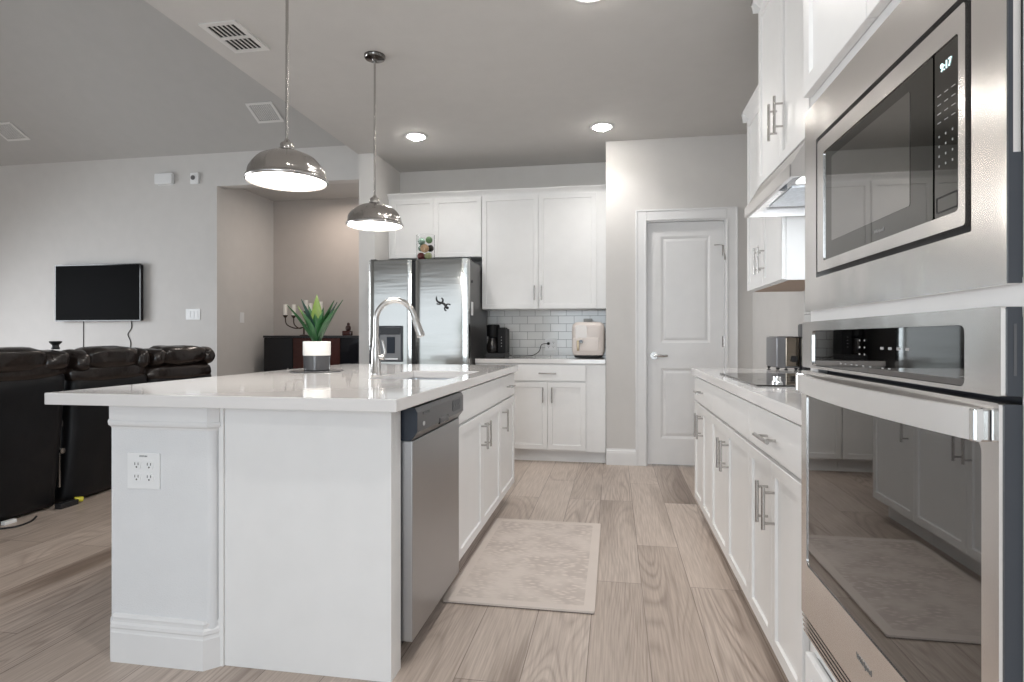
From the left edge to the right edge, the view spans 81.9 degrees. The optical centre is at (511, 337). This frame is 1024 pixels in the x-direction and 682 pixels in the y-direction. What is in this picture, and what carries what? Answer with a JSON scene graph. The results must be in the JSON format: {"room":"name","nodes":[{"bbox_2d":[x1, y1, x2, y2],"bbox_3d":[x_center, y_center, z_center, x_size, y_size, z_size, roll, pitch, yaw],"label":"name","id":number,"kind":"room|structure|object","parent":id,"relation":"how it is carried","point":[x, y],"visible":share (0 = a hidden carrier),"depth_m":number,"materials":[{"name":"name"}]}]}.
{"room":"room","nodes":[
{"label":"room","id":0,"kind":"room"},
{"bbox_2d":[0,0,344,165],"bbox_3d":[-5.159,-2.730,1.755,6.074,1.680,9.740,0,0,10],"label":"ceiling","id":1,"kind":"structure","parent":0,"point":[84,80],"depth_m":5.54,"materials":[{"name":"paint"}]},
{"bbox_2d":[0,122,30,140],"bbox_3d":[-5.254,-2.155,6.163,0.285,0.116,0.222,0,0,10],"label":"ceiling vent","id":2,"kind":"object","parent":1,"relation":"in","point":[9,131],"visible":1,"depth_m":6.18,"materials":[{"name":"white metal"}]},
{"bbox_2d":[0,124,24,138],"bbox_3d":[-5.254,-2.156,6.163,0.229,0.004,0.188,0,-27,10],"label":"grille","id":3,"kind":"object","parent":2,"relation":"attached to","point":[7,131],"depth_m":6.17,"materials":[{"name":"white metal"}]},
{"bbox_2d":[245,101,283,122],"bbox_3d":[-2.369,-2.160,5.654,0.275,0.116,0.222,0,0,10],"label":"ceiling vent","id":4,"kind":"object","parent":1,"relation":"in","point":[263,112],"visible":1,"depth_m":5.65,"materials":[{"name":"white metal"}]},
{"bbox_2d":[250,104,278,120],"bbox_3d":[-2.369,-2.161,5.654,0.219,0.004,0.188,0,-27,10],"label":"grille","id":5,"kind":"object","parent":4,"relation":"attached to","point":[261,112],"depth_m":5.65,"materials":[{"name":"white metal"}]},
{"bbox_2d":[0,145,358,376],"bbox_3d":[-4.276,-0.425,6.483,5.964,3.050,0.120,0,0,10],"label":"wall","id":6,"kind":"structure","parent":0,"point":[110,211],"depth_m":6.41,"materials":[{"name":"paint"}]},
{"bbox_2d":[55,263,142,320],"bbox_3d":[-4.491,-0.490,6.426,1.070,0.616,0.066,0,0,10],"label":"television","id":7,"kind":"object","parent":6,"relation":"attached to","point":[93,292],"visible":1,"depth_m":6.39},
{"bbox_2d":[154,173,173,185],"bbox_3d":[-3.716,-1.698,6.303,0.210,0.120,0.045,0,0,10],"label":"door chime","id":8,"kind":"object","parent":6,"relation":"attached to","point":[159,178],"visible":1,"depth_m":6.28,"materials":[{"name":"white plastic"}]},
{"bbox_2d":[186,309,199,319],"bbox_3d":[-3.387,-0.252,6.264,0.170,0.115,0.009,0,0,10],"label":"light switch","id":9,"kind":"object","parent":6,"relation":"attached to","point":[191,314],"visible":1,"depth_m":6.26,"materials":[{"name":"white plastic"}]},
{"bbox_2d":[190,172,199,183],"bbox_3d":[-3.360,-1.690,6.247,0.096,0.120,0.034,0,0,10],"label":"wall sensor","id":10,"kind":"object","parent":6,"relation":"attached to","point":[194,177],"visible":1,"depth_m":6.23,"materials":[{"name":"white plastic"}]},
{"bbox_2d":[224,188,273,375],"bbox_3d":[-3.062,-0.340,6.857,0.120,2.880,1.030,0,0,10],"label":"wall","id":11,"kind":"structure","parent":0,"point":[248,216],"depth_m":6.72,"materials":[{"name":"paint"}]},
{"bbox_2d":[240,312,243,322],"bbox_3d":[-3.034,-0.230,6.634,0.009,0.116,0.074,0,0,10],"label":"light switch","id":12,"kind":"object","parent":11,"relation":"attached to","point":[241,313],"visible":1,"depth_m":6.63,"materials":[{"name":"white plastic"}]},
{"bbox_2d":[274,198,358,335],"bbox_3d":[-2.042,-0.340,7.152,1.789,2.880,0.100,0,0,10],"label":"wall","id":13,"kind":"structure","parent":0,"point":[316,253],"depth_m":7.16,"materials":[{"name":"paint"}]},
{"bbox_2d":[359,153,399,363],"bbox_3d":[-1.196,-0.305,6.326,0.157,2.810,1.740,0,0,10],"label":"wall","id":14,"kind":"structure","parent":0,"point":[372,244],"depth_m":5.48,"materials":[{"name":"paint"}]},
{"bbox_2d":[0,460,788,681],"bbox_3d":[-3.281,1.150,2.039,9.840,0.100,11.100,0,0,10],"label":"floor","id":15,"kind":"structure","parent":0,"point":[670,605],"depth_m":2.38,"materials":[{"name":"brown wood"}]},
{"bbox_2d":[1,518,16,524],"bbox_3d":[-2.978,1.089,3.494,0.030,0.022,0.070,0,0,10],"label":"power adapter","id":16,"kind":"object","parent":15,"relation":"on","point":[13,520],"visible":1,"depth_m":3.48,"materials":[{"name":"white plastic"}]},
{"bbox_2d":[0,516,36,529],"bbox_3d":[-2.905,1.091,3.292,0.167,0.017,0.608,0,0,10],"label":"cable","id":17,"kind":"object","parent":15,"relation":"on","point":[35,517],"visible":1,"depth_m":3.44,"materials":[{"name":"black rubber"}]},
{"bbox_2d":[55,496,83,508],"bbox_3d":[-2.894,1.076,3.867,0.059,0.046,0.174,0,0,10],"label":"power strip","id":18,"kind":"object","parent":15,"relation":"on","point":[76,500],"visible":1,"depth_m":3.84,"materials":[{"name":"black plastic"}]},
{"bbox_2d":[0,345,214,520],"bbox_3d":[-3.299,0.576,4.061,1.021,1.047,2.983,0,0,10],"label":"recliner sofa","id":19,"kind":"object","parent":15,"relation":"on","point":[49,454],"visible":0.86,"depth_m":3.87,"materials":[{"name":"black leather"}]},
{"bbox_2d":[0,347,47,372],"bbox_3d":[-3.036,0.137,3.352,0.258,0.169,0.778,0,0,10],"label":"cushion","id":20,"kind":"object","parent":19,"relation":"on","point":[12,359],"depth_m":3.50,"materials":[{"name":"brown leather"}]},
{"bbox_2d":[49,341,61,348],"bbox_3d":[-2.957,0.047,3.822,0.070,0.054,0.070,0,0,10],"label":"vase","id":21,"kind":"object","parent":19,"relation":"on","point":[55,344],"visible":1,"depth_m":3.80,"materials":[{"name":"black ceramic"}]},
{"bbox_2d":[74,346,138,367],"bbox_3d":[-2.892,0.140,4.194,0.264,0.171,0.466,0,0,10],"label":"cushion","id":22,"kind":"object","parent":19,"relation":"on","point":[97,356],"depth_m":4.11,"materials":[{"name":"brown leather"}]},
{"bbox_2d":[150,345,205,364],"bbox_3d":[-2.774,0.143,4.886,0.262,0.170,0.514,0,0,10],"label":"cushion","id":23,"kind":"object","parent":19,"relation":"on","point":[173,354],"depth_m":4.80,"materials":[{"name":"brown leather"}]},
{"bbox_2d":[108,406,220,671],"bbox_3d":[-1.003,0.663,3.073,0.438,0.874,2.226,0,0,10],"label":"kitchen island column","id":24,"kind":"structure","parent":15,"relation":"on","point":[165,541],"depth_m":1.98,"materials":[{"name":"paint"}]},
{"bbox_2d":[127,452,160,489],"bbox_3d":[-1.247,0.450,1.997,0.124,0.122,0.009,0,0,10],"label":"wall outlet","id":25,"kind":"object","parent":24,"relation":"attached to","point":[143,469],"visible":1,"depth_m":2.00,"materials":[{"name":"white plastic"}]},
{"bbox_2d":[133,460,140,468],"bbox_3d":[-1.271,0.429,1.998,0.030,0.029,0.003,0,0,10],"label":"receptacle","id":26,"kind":"object","parent":25,"relation":"attached to","point":[136,463],"depth_m":2.00,"materials":[{"name":"white plastic"}]},
{"bbox_2d":[133,473,140,480],"bbox_3d":[-1.271,0.471,1.998,0.030,0.029,0.003,0,0,10],"label":"receptacle","id":27,"kind":"object","parent":25,"relation":"attached to","point":[136,476],"depth_m":2.00,"materials":[{"name":"white plastic"}]},
{"bbox_2d":[145,461,152,469],"bbox_3d":[-1.224,0.429,1.990,0.030,0.029,0.003,0,0,10],"label":"receptacle","id":28,"kind":"object","parent":25,"relation":"attached to","point":[148,464],"depth_m":1.99,"materials":[{"name":"white plastic"}]},
{"bbox_2d":[145,473,152,481],"bbox_3d":[-1.224,0.471,1.990,0.030,0.029,0.003,0,0,10],"label":"receptacle","id":29,"kind":"object","parent":25,"relation":"attached to","point":[148,476],"depth_m":1.99,"materials":[{"name":"white plastic"}]},
{"bbox_2d":[219,408,400,681],"bbox_3d":[-0.677,0.663,1.971,0.606,0.874,0.092,0,0,10],"label":"island end panel","id":30,"kind":"object","parent":15,"relation":"on","point":[310,501],"visible":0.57,"depth_m":1.93,"materials":[{"name":"white wood"}]},
{"bbox_2d":[263,336,358,371],"bbox_3d":[-2.033,0.536,6.864,1.635,1.128,0.425,0,0,10],"label":"sideboard","id":31,"kind":"object","parent":15,"relation":"on","point":[280,352],"visible":0.3,"depth_m":6.74,"materials":[{"name":"black wood"}]},
{"bbox_2d":[283,300,322,335],"bbox_3d":[-2.442,-0.236,6.877,0.491,0.415,0.156,0,0,10],"label":"candelabra","id":32,"kind":"object","parent":31,"relation":"on","point":[285,315],"visible":0.48,"depth_m":6.86,"materials":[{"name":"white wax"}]},
{"bbox_2d":[283,304,286,314],"bbox_3d":[-2.656,-0.331,6.914,0.044,0.124,0.044,0,0,10],"label":"candle","id":33,"kind":"object","parent":32,"relation":"on","point":[284,305],"depth_m":6.90,"materials":[{"name":"wax"}]},
{"bbox_2d":[292,304,295,314],"bbox_3d":[-2.531,-0.326,6.841,0.044,0.124,0.044,0,0,10],"label":"candle","id":34,"kind":"object","parent":32,"relation":"on","point":[293,305],"depth_m":6.82,"materials":[{"name":"wax"}]},
{"bbox_2d":[342,323,352,335],"bbox_3d":[-1.892,-0.103,6.782,0.110,0.150,0.060,0,0,10],"label":"figurine","id":35,"kind":"object","parent":31,"relation":"on","point":[347,332],"visible":1,"depth_m":6.76,"materials":[{"name":"red wood"}]},
{"bbox_2d":[369,257,486,364],"bbox_3d":[-0.762,0.199,5.543,0.910,1.802,0.815,0,0,10],"label":"refrigerator","id":36,"kind":"object","parent":15,"relation":"on","point":[453,336],"visible":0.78,"depth_m":5.18,"materials":[{"name":"metal"}]},
{"bbox_2d":[416,234,434,258],"bbox_3d":[-0.779,-0.806,5.326,0.167,0.240,0.167,0,0,10],"label":"picture","id":37,"kind":"object","parent":36,"relation":"on","point":[425,243],"visible":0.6,"depth_m":5.26},
{"bbox_2d":[436,298,449,310],"bbox_3d":[-0.599,-0.298,5.119,0.131,0.131,0.006,0,0,10],"label":"magnet","id":38,"kind":"object","parent":36,"relation":"attached to","point":[439,302],"visible":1,"depth_m":5.12},
{"bbox_2d":[401,392,462,644],"bbox_3d":[-0.560,0.666,2.316,0.606,0.868,0.606,0,0,10],"label":"dishwasher","id":39,"kind":"object","parent":15,"relation":"on","point":[430,429],"visible":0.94,"depth_m":2.13,"materials":[{"name":"silver metal"}]},
{"bbox_2d":[457,378,500,560],"bbox_3d":[-0.436,0.664,3.110,0.660,0.871,0.970,0,0,10],"label":"base cabinet","id":40,"kind":"object","parent":15,"relation":"on","point":[480,417],"visible":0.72,"depth_m":2.98,"materials":[{"name":"white wood"}]},
{"bbox_2d":[45,364,517,411],"bbox_3d":[-0.772,0.206,3.033,1.255,0.040,2.310,0,0,10],"label":"countertop","id":41,"kind":"structure","parent":40,"relation":"on","point":[354,388],"depth_m":2.09,"materials":[{"name":"stone"}]},
{"bbox_2d":[289,369,343,372],"bbox_3d":[-1.088,0.183,3.288,0.290,0.006,0.290,0,0,10],"label":"coaster","id":42,"kind":"object","parent":41,"relation":"on","point":[302,370],"visible":0.89,"depth_m":3.18,"materials":[{"name":"grey"}]},
{"bbox_2d":[287,295,342,370],"bbox_3d":[-1.089,-0.034,3.276,0.249,0.426,0.178,0,0,10],"label":"potted plant","id":43,"kind":"object","parent":42,"relation":"on","point":[316,352],"visible":1,"depth_m":3.25,"materials":[{"name":"green plant"}]},
{"bbox_2d":[370,297,424,373],"bbox_3d":[-0.588,-0.011,3.030,0.291,0.394,0.058,0,0,10],"label":"faucet","id":44,"kind":"object","parent":41,"relation":"on","point":[376,357],"visible":1,"depth_m":3.03,"materials":[{"name":"silver metal"}]},
{"bbox_2d":[409,378,450,379],"bbox_3d":[-0.429,0.323,2.997,0.423,0.193,0.710,0,0,10],"label":"sink","id":45,"kind":"object","parent":41,"relation":"in","point":[409,378],"visible":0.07,"depth_m":3.34,"materials":[{"name":"metal"}]},
{"bbox_2d":[475,363,510,364],"bbox_3d":[-0.126,0.664,5.568,0.318,0.871,0.670,0,0,10],"label":"base cabinet","id":46,"kind":"object","parent":15,"relation":"on","point":[475,363],"visible":0.11,"depth_m":5.30,"materials":[{"name":"white wood"}]},
{"bbox_2d":[498,373,515,499],"bbox_3d":[-0.311,0.664,3.834,0.660,0.871,0.500,0,0,10],"label":"base cabinet","id":47,"kind":"object","parent":15,"relation":"on","point":[507,381],"visible":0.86,"depth_m":3.78,"materials":[{"name":"white wood"}]},
{"bbox_2d":[443,518,600,613],"bbox_3d":[0.116,1.093,2.954,0.626,0.012,1.129,0,0,10],"label":"floor mat","id":48,"kind":"object","parent":15,"relation":"on","point":[517,563],"visible":1,"depth_m":2.78,"materials":[{"name":"beige fabric"}]},
{"bbox_2d":[510,363,605,462],"bbox_3d":[0.446,0.664,5.469,0.840,0.871,0.670,0,0,10],"label":"base cabinet","id":49,"kind":"object","parent":15,"relation":"on","point":[560,409],"visible":0.88,"depth_m":5.19,"materials":[{"name":"white wood"}]},
{"bbox_2d":[475,357,605,363],"bbox_3d":[0.292,0.206,5.515,1.160,0.040,0.632,0,0,10],"label":"countertop","id":50,"kind":"structure","parent":49,"relation":"on","point":[527,360],"depth_m":5.22,"materials":[{"name":"stone"}]},
{"bbox_2d":[485,324,549,357],"bbox_3d":[0.059,0.029,5.672,0.680,0.313,0.302,0,0,-14],"label":"coffee maker","id":51,"kind":"object","parent":50,"relation":"on","point":[498,337],"visible":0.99,"depth_m":5.52,"materials":[{"name":"black plastic"}]},
{"bbox_2d":[487,324,499,336],"bbox_3d":[-0.178,-0.070,5.582,0.124,0.113,0.124,0,0,10],"label":"basket","id":52,"kind":"object","parent":51,"relation":"on","point":[493,330],"depth_m":5.53,"materials":[{"name":"black plastic"}]},
{"bbox_2d":[572,319,604,357],"bbox_3d":[0.705,0.001,5.441,0.296,0.365,0.347,0,0,10],"label":"air fryer","id":53,"kind":"object","parent":50,"relation":"on","point":[588,337],"visible":1,"depth_m":5.31,"materials":[{"name":"beige plastic"}]},
{"bbox_2d":[573,338,598,350],"bbox_3d":[0.664,0.059,5.309,0.236,0.125,0.072,0,0,10],"label":"basket","id":54,"kind":"object","parent":53,"relation":"on","point":[579,344],"depth_m":5.30,"materials":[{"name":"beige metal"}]},
{"bbox_2d":[693,376,713,526],"bbox_3d":[1.376,0.664,3.296,0.684,0.871,0.635,0,0,10],"label":"base cabinet","id":55,"kind":"object","parent":15,"relation":"on","point":[702,415],"visible":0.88,"depth_m":3.30,"materials":[{"name":"white wood"}]},
{"bbox_2d":[711,384,753,601],"bbox_3d":[1.248,0.664,2.557,0.684,0.871,0.865,0,0,10],"label":"base cabinet","id":56,"kind":"object","parent":15,"relation":"on","point":[730,441],"visible":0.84,"depth_m":2.55,"materials":[{"name":"white wood"}]},
{"bbox_2d":[749,402,810,681],"bbox_3d":[1.111,0.664,1.766,0.684,0.871,0.740,0,0,10],"label":"base cabinet","id":57,"kind":"object","parent":15,"relation":"on","point":[775,453],"visible":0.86,"depth_m":1.83,"materials":[{"name":"white wood"}]},
{"bbox_2d":[691,368,801,424],"bbox_3d":[1.248,0.206,2.518,0.658,0.040,2.237,0,0,10],"label":"countertop","id":58,"kind":"structure","parent":57,"relation":"on","point":[785,402],"depth_m":2.13,"materials":[{"name":"stone"}]},
{"bbox_2d":[720,373,800,386],"bbox_3d":[1.262,0.168,2.612,0.522,0.035,0.802,0,0,10],"label":"cooktop","id":59,"kind":"object","parent":58,"relation":"in","point":[756,379],"visible":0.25,"depth_m":2.54,"materials":[{"name":"black glass"}]},
{"bbox_2d":[766,336,798,369],"bbox_3d":[1.617,0.090,3.527,0.124,0.200,0.259,0,0,10],"label":"toaster","id":60,"kind":"object","parent":58,"relation":"on","point":[781,351],"visible":0.98,"depth_m":3.42,"materials":[{"name":"silver metal"}]},
{"bbox_2d":[798,324,810,369],"bbox_3d":[1.694,0.052,3.381,0.074,0.268,0.120,0,0,10],"label":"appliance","id":61,"kind":"object","parent":58,"relation":"on","point":[800,367],"visible":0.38,"depth_m":3.39,"materials":[{"name":"metal"}]},
{"bbox_2d":[803,0,1023,681],"bbox_3d":[0.960,-0.285,0.999,0.721,2.770,0.895,0,0,10],"label":"tall cabinet","id":62,"kind":"object","parent":15,"relation":"on","point":[834,31],"visible":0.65,"depth_m":1.17,"materials":[{"name":"white wood"}]},
{"bbox_2d":[795,306,1022,681],"bbox_3d":[0.910,0.337,1.024,0.625,0.750,0.752,0,0,10],"label":"wall oven","id":63,"kind":"object","parent":62,"relation":"in","point":[912,430],"visible":1,"depth_m":0.90,"materials":[{"name":"grey metal"}]},
{"bbox_2d":[805,0,1022,311],"bbox_3d":[0.880,-0.305,1.029,0.467,0.482,0.752,0,0,10],"label":"microwave","id":64,"kind":"object","parent":62,"relation":"in","point":[914,150],"visible":1,"depth_m":0.90,"materials":[{"name":"grey metal"}]},
{"bbox_2d":[940,56,950,71],"bbox_3d":[0.610,-0.385,0.830,0.001,0.012,0.028,0,0,10],"label":"clock","id":65,"kind":"object","parent":64,"relation":"on","point":[945,61],"depth_m":0.83,"materials":[{"name":"white"}]},
{"bbox_2d":[144,0,757,200],"bbox_3d":[-1.155,-1.745,1.494,5.465,0.130,10.750,0,0,10],"label":"ceiling","id":66,"kind":"structure","parent":0,"point":[489,83],"depth_m":3.79,"materials":[{"name":"paint"}]},
{"bbox_2d":[198,20,269,52],"bbox_3d":[-1.570,-1.706,3.349,0.225,0.008,0.325,0,0,10],"label":"ceiling vent","id":67,"kind":"object","parent":66,"relation":"in","point":[230,33],"visible":1,"depth_m":3.33,"materials":[{"name":"white metal"}]},
{"bbox_2d":[243,0,328,191],"bbox_3d":[-0.977,-1.193,2.564,0.346,1.034,0.346,0,0,-15],"label":"pendant lamp","id":68,"kind":"object","parent":66,"relation":"hanging from","point":[283,168],"visible":1,"depth_m":2.50,"materials":[{"name":"silver metal"}]},
{"bbox_2d":[247,172,325,190],"bbox_3d":[-0.977,-0.683,2.564,0.322,0.004,0.322,0,0,10],"label":"diffuser","id":69,"kind":"object","parent":68,"relation":"attached to","point":[281,181],"depth_m":2.55,"materials":[{"name":"white glass"}]},
{"bbox_2d":[345,51,403,230],"bbox_3d":[-0.831,-1.193,3.574,0.344,1.034,0.344,0,0,-34],"label":"pendant lamp","id":70,"kind":"object","parent":66,"relation":"hanging from","point":[374,215],"visible":1,"depth_m":3.52,"materials":[{"name":"silver metal"}]},
{"bbox_2d":[347,221,401,229],"bbox_3d":[-0.831,-0.683,3.574,0.320,0.004,0.320,0,0,10],"label":"diffuser","id":71,"kind":"object","parent":70,"relation":"attached to","point":[360,225],"depth_m":3.57,"materials":[{"name":"white glass"}]},
{"bbox_2d":[405,132,427,140],"bbox_3d":[-0.812,-1.695,5.001,0.196,0.030,0.196,0,0,10],"label":"recessed light","id":72,"kind":"object","parent":66,"relation":"in","point":[415,136],"visible":1,"depth_m":4.96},
{"bbox_2d":[575,0,599,2],"bbox_3d":[0.381,-1.695,2.908,0.196,0.030,0.196,0,0,10],"label":"recessed light","id":73,"kind":"object","parent":66,"relation":"in","point":[581,1],"visible":1,"depth_m":2.98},
{"bbox_2d":[590,122,613,131],"bbox_3d":[0.728,-1.695,4.776,0.196,0.030,0.196,0,0,10],"label":"recessed light","id":74,"kind":"object","parent":66,"relation":"in","point":[603,126],"visible":1,"depth_m":4.74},
{"bbox_2d":[400,162,605,265],"bbox_3d":[-0.109,-0.305,5.966,2.108,2.810,0.100,0,0,10],"label":"wall","id":75,"kind":"structure","parent":0,"point":[580,174],"depth_m":5.91,"materials":[{"name":"paint"}]},
{"bbox_2d":[387,190,481,260],"bbox_3d":[-0.723,-1.086,5.831,0.939,0.628,0.355,0,0,10],"label":"upper cabinet","id":76,"kind":"object","parent":75,"relation":"attached to","point":[454,218],"visible":0.82,"depth_m":5.67,"materials":[{"name":"white wood"}]},
{"bbox_2d":[481,184,605,310],"bbox_3d":[0.313,-0.836,5.644,1.162,1.128,0.370,0,0,10],"label":"upper cabinet","id":77,"kind":"object","parent":75,"relation":"attached to","point":[544,248],"visible":0.97,"depth_m":5.50,"materials":[{"name":"white wood"}]},
{"bbox_2d":[487,310,605,356],"bbox_3d":[-0.031,-0.057,5.897,1.929,0.486,0.008,0,0,10],"label":"tile backsplash","id":78,"kind":"structure","parent":75,"relation":"attached to","point":[528,330],"depth_m":5.84,"materials":[{"name":"white tile"}]},
{"bbox_2d":[545,339,556,350],"bbox_3d":[0.385,0.065,5.816,0.115,0.118,0.009,0,0,10],"label":"wall outlet","id":79,"kind":"object","parent":78,"relation":"attached to","point":[553,342],"visible":1,"depth_m":5.81,"materials":[{"name":"white plastic"}]},
{"bbox_2d":[606,134,751,448],"bbox_3d":[1.424,-0.305,5.096,1.210,2.810,0.120,0,0,10],"label":"wall","id":80,"kind":"structure","parent":0,"point":[701,171],"depth_m":5.09,"materials":[{"name":"paint"}]},
{"bbox_2d":[606,448,635,465],"bbox_3d":[0.943,1.030,5.110,0.249,0.140,0.016,0,0,10],"label":"baseboard","id":81,"kind":"structure","parent":80,"relation":"attached to","point":[614,456],"depth_m":5.10,"materials":[{"name":"white wood"}]},
{"bbox_2d":[647,221,725,464],"bbox_3d":[1.488,0.047,5.041,0.640,2.082,0.092,0,0,10],"label":"door","id":82,"kind":"structure","parent":80,"relation":"in","point":[685,260],"depth_m":5.06,"materials":[{"name":"white wood"}]},
{"bbox_2d":[636,206,737,465],"bbox_3d":[1.487,0.000,5.068,0.838,2.200,0.134,0,0,10],"label":"trim","id":83,"kind":"structure","parent":80,"relation":"attached to","point":[729,215],"depth_m":5.06,"materials":[{"name":"white wood"}]},
{"bbox_2d":[752,291,803,368],"bbox_3d":[1.304,-0.305,0.497,0.120,2.810,9.224,0,0,10],"label":"wall","id":84,"kind":"structure","parent":0,"point":[773,313],"depth_m":4.31,"materials":[{"name":"paint"}]},
{"bbox_2d":[741,86,804,291],"bbox_3d":[1.529,-0.841,3.266,0.360,1.118,0.813,0,0,10],"label":"upper cabinet","id":85,"kind":"object","parent":84,"relation":"attached to","point":[775,245],"visible":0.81,"depth_m":3.23,"materials":[{"name":"white wood"}]},
{"bbox_2d":[744,140,804,217],"bbox_3d":[1.326,-0.664,2.497,0.495,0.148,0.758,0,0,10],"label":"range hood","id":86,"kind":"object","parent":84,"relation":"attached to","point":[782,194],"visible":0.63,"depth_m":2.62,"materials":[{"name":"metal"}]},
{"bbox_2d":[751,0,810,186],"bbox_3d":[1.340,-1.204,2.494,0.470,0.931,0.858,0,0,10],"label":"upper cabinet","id":87,"kind":"object","parent":84,"relation":"attached to","point":[782,107],"visible":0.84,"depth_m":2.53,"materials":[{"name":"white wood"}]},
{"bbox_2d":[804,291,810,321],"bbox_3d":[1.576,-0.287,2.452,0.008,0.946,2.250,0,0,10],"label":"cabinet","id":88,"kind":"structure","parent":84,"relation":"attached to","point":[807,315],"depth_m":3.52,"materials":[{"name":"white wood"}]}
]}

